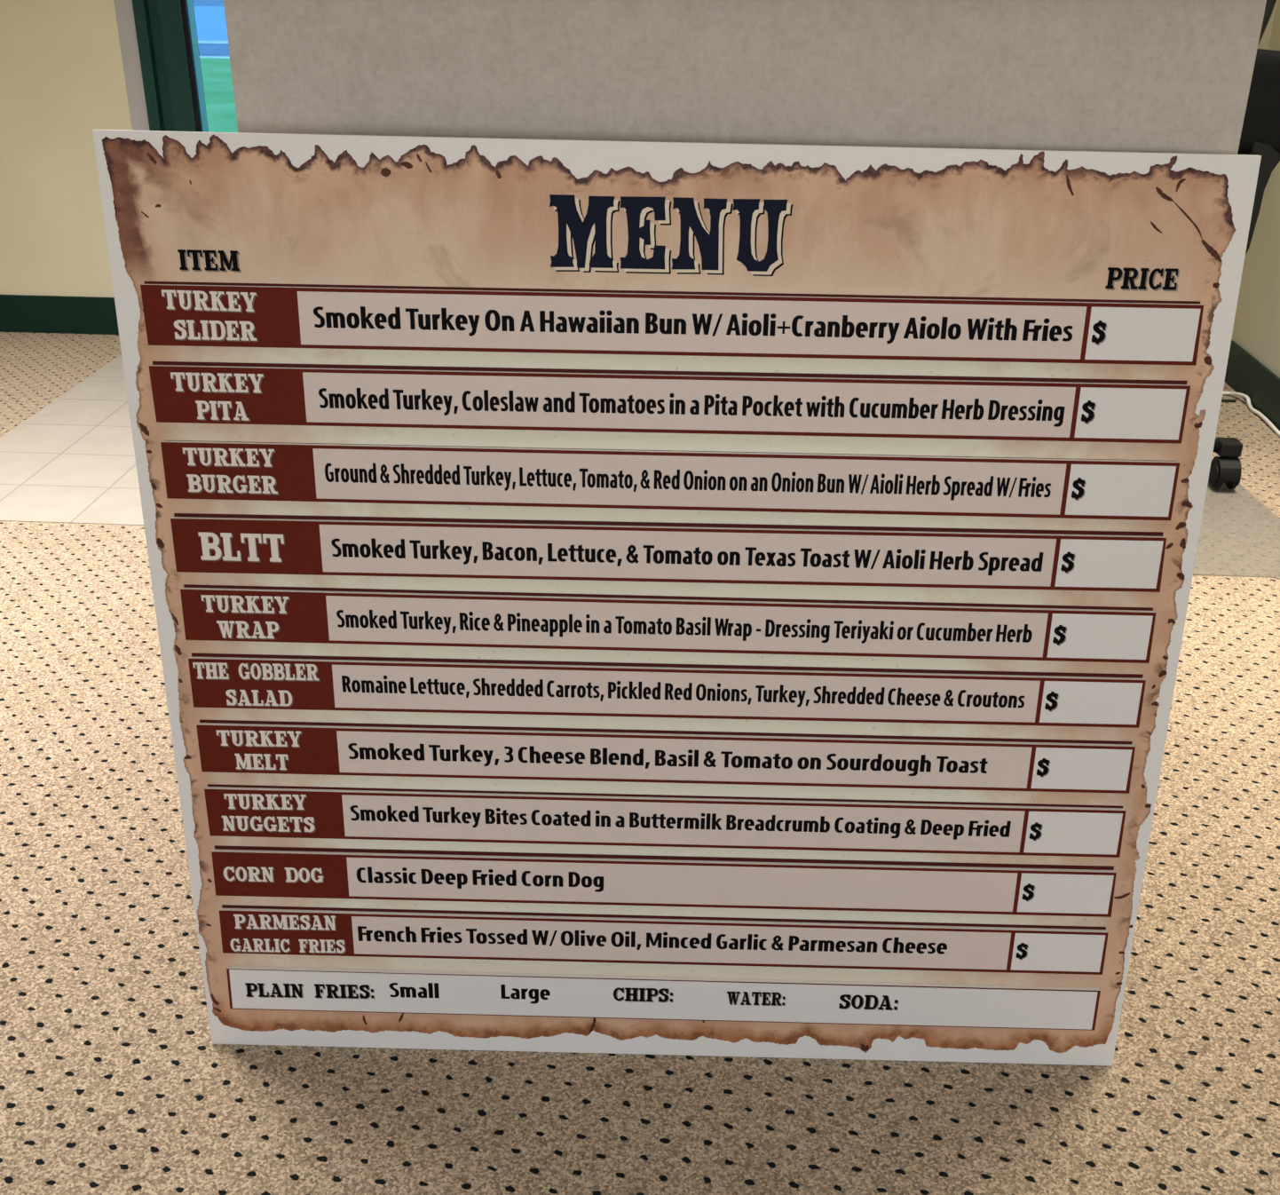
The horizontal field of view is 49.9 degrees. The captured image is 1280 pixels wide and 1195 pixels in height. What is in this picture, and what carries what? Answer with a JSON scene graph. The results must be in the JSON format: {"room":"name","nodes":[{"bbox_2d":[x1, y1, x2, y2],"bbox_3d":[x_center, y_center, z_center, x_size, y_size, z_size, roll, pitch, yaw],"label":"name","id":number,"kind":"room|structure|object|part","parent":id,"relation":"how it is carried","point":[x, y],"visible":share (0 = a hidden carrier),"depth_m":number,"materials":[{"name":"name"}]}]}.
{"room":"office","nodes":[
{"label":"office","id":0,"kind":"room"},
{"bbox_2d":[0,0,1277,297],"bbox_3d":[-0.914,-1.848,3.349,4.928,2.450,0.120,2,26,3],"label":"wall","id":1,"kind":"structure","parent":0,"point":[62,79],"depth_m":3.63,"materials":[{"name":"beige paint"}]},
{"bbox_2d":[0,294,118,334],"bbox_3d":[-2.364,-0.814,3.869,2.058,0.104,0.009,2,26,3],"label":"baseboard","id":2,"kind":"structure","parent":1,"relation":"attached to","point":[96,315],"depth_m":3.83,"materials":[{"name":"green plastic"}]},
{"bbox_2d":[113,0,149,130],"bbox_3d":[-0.217,-1.710,3.369,2.212,2.200,0.123,2,26,3],"label":"trim","id":3,"kind":"structure","parent":1,"relation":"attached to","point":[124,13],"depth_m":3.54,"materials":[{"name":"paint"}]},
{"bbox_2d":[131,0,208,132],"bbox_3d":[-0.219,-1.679,3.362,2.112,2.150,0.102,2,26,3],"label":"door frame","id":4,"kind":"structure","parent":1,"relation":"in","point":[166,31],"depth_m":3.54,"materials":[{"name":"green metal"}]},
{"bbox_2d":[0,331,1279,1194],"bbox_3d":[-1.114,0.700,1.021,5.168,0.120,6.540,2,26,3],"label":"floor","id":5,"kind":"structure","parent":0,"point":[114,1080],"depth_m":1.40,"materials":[{"name":"carpet"}]},
{"bbox_2d":[0,354,143,525],"bbox_3d":[-0.857,-0.425,3.220,1.105,0.002,1.338,2,26,3],"label":"floor tiles","id":6,"kind":"structure","parent":5,"relation":"on","point":[73,461],"depth_m":2.93,"materials":[{"name":"tile"}]},
{"bbox_2d":[92,129,1261,1066],"bbox_3d":[0.023,0.052,1.240,0.920,0.883,0.075,1,26,1],"label":"menu board","id":7,"kind":"object","parent":5,"relation":"on","point":[643,597],"visible":1,"depth_m":1.20,"materials":[{"name":"white plastic"}]},
{"bbox_3d":[0.021,0.400,1.368,0.859,0.047,0.001,1,21,1],"label":"extra panel","id":8,"kind":"part","parent":7,"relation":"part of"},
{"bbox_3d":[0.021,0.323,1.343,0.859,0.032,0.001,1,21,1],"label":"printed frame","id":9,"kind":"part","parent":7,"relation":"part of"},
{"label":"panel","id":10,"kind":"part","parent":7,"relation":"part of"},
{"label":"panel","id":11,"kind":"part","parent":7,"relation":"part of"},
{"bbox_3d":[0.021,0.260,1.318,0.858,0.031,0.001,1,21,1],"label":"printed frame","id":12,"kind":"part","parent":7,"relation":"part of","materials":[{"name":"brown paper"}]},
{"bbox_3d":[0.021,0.199,1.294,0.858,0.032,0.001,1,21,1],"label":"printed frame","id":13,"kind":"part","parent":7,"relation":"part of","materials":[{"name":"brown paper"}]},
{"label":"panel","id":14,"kind":"part","parent":7,"relation":"part of","materials":[{"name":"white paper"}]},
{"label":"panel","id":15,"kind":"part","parent":7,"relation":"part of","materials":[{"name":"white paper"}]},
{"bbox_3d":[0.022,0.136,1.270,0.857,0.032,0.001,1,21,1],"label":"printed frame","id":16,"kind":"part","parent":7,"relation":"part of","materials":[{"name":"brown paper"}]},
{"label":"panel","id":17,"kind":"part","parent":7,"relation":"part of","materials":[{"name":"white paper"}]},
{"bbox_3d":[0.022,0.073,1.245,0.857,0.032,0.001,1,21,1],"label":"printed frame","id":18,"kind":"part","parent":7,"relation":"part of","materials":[{"name":"brown paper"}]},
{"bbox_3d":[0.023,0.013,1.221,0.857,0.034,0.001,1,21,1],"label":"printed frame","id":19,"kind":"part","parent":7,"relation":"part of","materials":[{"name":"paper"}]},
{"label":"panel","id":20,"kind":"part","parent":7,"relation":"part of","materials":[{"name":"white paper"}]},
{"label":"panel","id":21,"kind":"part","parent":7,"relation":"part of","materials":[{"name":"white paper"}]},
{"bbox_3d":[0.022,-0.051,1.196,0.856,0.031,0.001,1,21,1],"label":"printed frame","id":22,"kind":"part","parent":7,"relation":"part of","materials":[{"name":"brown paper"}]},
{"label":"panel","id":23,"kind":"part","parent":7,"relation":"part of","materials":[{"name":"white paper"}]},
{"bbox_3d":[0.022,-0.174,1.148,0.859,0.032,0.001,1,21,1],"label":"printed frame","id":24,"kind":"part","parent":7,"relation":"part of","materials":[{"name":"paper"}]},
{"label":"panel","id":25,"kind":"part","parent":7,"relation":"part of","materials":[{"name":"white paper"}]},
{"label":"panel","id":26,"kind":"part","parent":7,"relation":"part of","materials":[{"name":"white paper"}]},
{"bbox_3d":[0.024,-0.235,1.124,0.859,0.033,0.001,1,21,1],"label":"printed frame","id":27,"kind":"part","parent":7,"relation":"part of","materials":[{"name":"brown paper"}]},
{"bbox_3d":[0.024,-0.111,1.173,0.858,0.032,0.001,1,21,1],"label":"printed frame","id":28,"kind":"part","parent":7,"relation":"part of","materials":[{"name":"paper"}]},
{"bbox_3d":[0.039,0.337,1.343,0.640,0.044,0.001,1,21,1],"label":"description panel","id":29,"kind":"part","parent":7,"relation":"part of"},
{"bbox_3d":[0.038,0.275,1.319,0.639,0.044,0.001,1,21,1],"label":"description panel","id":30,"kind":"part","parent":7,"relation":"part of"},
{"bbox_3d":[0.039,0.213,1.294,0.638,0.046,0.001,1,21,1],"label":"description panel","id":31,"kind":"part","parent":7,"relation":"part of","materials":[{"name":"white paper"}]},
{"bbox_3d":[0.039,0.149,1.270,0.637,0.044,0.001,1,21,1],"label":"description panel","id":32,"kind":"part","parent":7,"relation":"part of","materials":[{"name":"white paper"}]},
{"bbox_3d":[0.040,0.087,1.245,0.637,0.043,0.001,1,21,1],"label":"description panel","id":33,"kind":"part","parent":7,"relation":"part of","materials":[{"name":"white paper"}]},
{"bbox_3d":[0.040,0.026,1.221,0.637,0.045,0.001,1,21,1],"label":"description panel","id":34,"kind":"part","parent":7,"relation":"part of","materials":[{"name":"white paper"}]},
{"bbox_3d":[0.040,-0.036,1.197,0.637,0.044,0.001,1,21,1],"label":"description panel","id":35,"kind":"part","parent":7,"relation":"part of","materials":[{"name":"white paper"}]},
{"bbox_3d":[0.040,-0.099,1.172,0.637,0.047,0.001,1,21,1],"label":"description panel","id":36,"kind":"part","parent":7,"relation":"part of","materials":[{"name":"white paper"}]},
{"bbox_3d":[0.039,-0.161,1.148,0.641,0.044,0.001,1,21,1],"label":"description panel","id":37,"kind":"part","parent":7,"relation":"part of","materials":[{"name":"white paper"}]},
{"bbox_3d":[0.041,-0.222,1.124,0.640,0.045,0.001,1,21,1],"label":"description panel","id":38,"kind":"part","parent":7,"relation":"part of","materials":[{"name":"white paper"}]},
{"bbox_3d":[0.406,0.345,1.337,0.087,0.043,0.001,1,21,1],"label":"price panel","id":39,"kind":"part","parent":7,"relation":"part of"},
{"bbox_3d":[0.405,0.283,1.313,0.087,0.043,0.001,1,21,1],"label":"price panel","id":40,"kind":"part","parent":7,"relation":"part of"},
{"bbox_3d":[0.405,0.221,1.289,0.087,0.044,0.001,1,21,1],"label":"price panel","id":41,"kind":"part","parent":7,"relation":"part of","materials":[{"name":"white paper"}]},
{"bbox_3d":[0.405,0.158,1.264,0.087,0.043,0.001,1,21,1],"label":"price panel","id":42,"kind":"part","parent":7,"relation":"part of","materials":[{"name":"white paper"}]},
{"bbox_3d":[0.406,0.095,1.239,0.087,0.042,0.001,1,21,1],"label":"price panel","id":43,"kind":"part","parent":7,"relation":"part of","materials":[{"name":"white paper"}]},
{"bbox_3d":[0.406,0.035,1.216,0.088,0.043,0.001,1,21,1],"label":"price panel","id":44,"kind":"part","parent":7,"relation":"part of","materials":[{"name":"white paper"}]},
{"bbox_3d":[0.406,-0.029,1.191,0.088,0.044,0.001,1,21,1],"label":"price panel","id":45,"kind":"part","parent":7,"relation":"part of","materials":[{"name":"white paper"}]},
{"bbox_3d":[0.407,-0.091,1.167,0.088,0.045,0.001,1,21,1],"label":"price panel","id":46,"kind":"part","parent":7,"relation":"part of","materials":[{"name":"white paper"}]},
{"bbox_3d":[0.407,-0.152,1.143,0.087,0.043,0.001,1,21,1],"label":"price panel","id":47,"kind":"part","parent":7,"relation":"part of","materials":[{"name":"white paper"}]},
{"bbox_3d":[0.408,-0.214,1.119,0.087,0.043,0.001,1,21,1],"label":"price panel","id":48,"kind":"part","parent":7,"relation":"part of","materials":[{"name":"white paper"}]},
{"bbox_2d":[223,0,1266,154],"bbox_3d":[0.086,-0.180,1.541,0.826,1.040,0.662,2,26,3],"label":"partition","id":49,"kind":"object","parent":5,"relation":"on","point":[1174,76],"depth_m":1.08,"materials":[{"name":"fabric"}]},
{"bbox_2d":[1221,398,1236,402],"bbox_3d":[1.366,-0.489,3.402,0.212,0.007,0.010,2,26,3],"label":"cable","id":50,"kind":"object","parent":5,"relation":"on","point":[1222,399],"visible":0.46,"depth_m":3.40,"materials":[{"name":"black plastic"}]},
{"bbox_2d":[1222,391,1279,436],"bbox_3d":[1.455,-0.328,3.054,0.197,0.021,0.929,-4,26,-9],"label":"cable","id":51,"kind":"object","parent":5,"relation":"on","point":[1273,427],"visible":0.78,"depth_m":3.32,"materials":[{"name":"white plastic"}]},
{"bbox_3d":[0.586,-0.261,2.914,1.376,0.002,0.965,2,26,3],"label":"chair mat","id":52,"kind":"object","parent":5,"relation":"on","visible":0},
{"bbox_2d":[1208,0,1279,489],"bbox_3d":[0.986,-0.727,2.670,0.616,1.054,0.573,2,26,3],"label":"office chair","id":53,"kind":"object","parent":52,"relation":"on","point":[1260,130],"visible":0.12,"depth_m":2.67,"materials":[{"name":"black plastic"}]},
{"bbox_3d":[1.086,-0.334,2.852,0.233,0.051,0.040,7,26,13],"label":"leg","id":54,"kind":"part","parent":53,"relation":"part of","materials":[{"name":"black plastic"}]},
{"bbox_3d":[1.000,-0.965,2.674,0.605,0.194,0.087,2,26,3],"label":"backrest","id":55,"kind":"part","parent":53,"relation":"part of","materials":[{"name":"black fabric"}]},
{"bbox_3d":[1.001,-1.123,2.591,0.388,0.271,0.042,2,26,3],"label":"frame","id":56,"kind":"part","parent":53,"relation":"part of","materials":[{"name":"black plastic"}]},
{"bbox_2d":[1231,0,1279,378],"bbox_3d":[1.420,-0.368,0.343,0.120,2.450,6.540,2,26,3],"label":"wall","id":57,"kind":"structure","parent":0,"point":[1256,328],"depth_m":3.34,"materials":[{"name":"beige paint"}]},
{"bbox_2d":[1224,339,1279,431],"bbox_3d":[1.342,0.686,0.856,0.009,0.104,6.300,2,26,3],"label":"baseboard","id":58,"kind":"structure","parent":57,"relation":"attached to","point":[1244,374],"depth_m":3.36,"materials":[{"name":"green plastic"}]},
{"label":"outside","id":59,"kind":"structure","parent":0,"visible":0},
{"bbox_2d":[199,57,237,132],"bbox_3d":[-4.509,-2.804,8.462,70.000,0.250,9.470,2,26,3],"label":"lawn","id":60,"kind":"structure","parent":59,"point":[217,73],"depth_m":9.85,"materials":[{"name":"green plant"}]},
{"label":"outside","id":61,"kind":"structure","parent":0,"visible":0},
{"bbox_2d":[197,40,228,43],"bbox_3d":[-4.119,-5.726,14.529,70.000,0.250,0.220,2,26,3],"label":"kerb","id":62,"kind":"object","parent":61,"point":[199,42],"depth_m":14.42,"materials":[{"name":"concrete"}]},
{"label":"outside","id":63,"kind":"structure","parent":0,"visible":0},
{"bbox_2d":[197,43,229,56],"bbox_3d":[-4.176,-5.295,13.645,70.000,0.240,1.750,2,26,3],"label":"road","id":64,"kind":"structure","parent":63,"point":[204,49],"depth_m":13.62,"materials":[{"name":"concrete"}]},
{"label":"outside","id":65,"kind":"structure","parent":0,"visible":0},
{"bbox_2d":[193,6,228,40],"bbox_3d":[-3.910,-7.286,17.767,70.000,0.250,6.980,2,26,3],"label":"road","id":66,"kind":"structure","parent":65,"point":[210,22],"depth_m":17.23,"materials":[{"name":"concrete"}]},
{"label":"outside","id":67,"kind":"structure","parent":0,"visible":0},
{"bbox_2d":[193,0,223,6],"bbox_3d":[-2.620,-16.943,37.815,70.000,0.250,37.600,2,26,3],"label":"road","id":68,"kind":"structure","parent":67,"point":[196,3],"depth_m":21.91,"materials":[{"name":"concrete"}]},
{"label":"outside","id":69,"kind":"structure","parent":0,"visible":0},
{"bbox_2d":[199,55,229,58],"bbox_3d":[-4.231,-4.890,12.787,70.000,0.255,0.150,2,26,3],"label":"kerb","id":70,"kind":"object","parent":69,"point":[216,57],"depth_m":12.69,"materials":[{"name":"concrete"}]}
]}

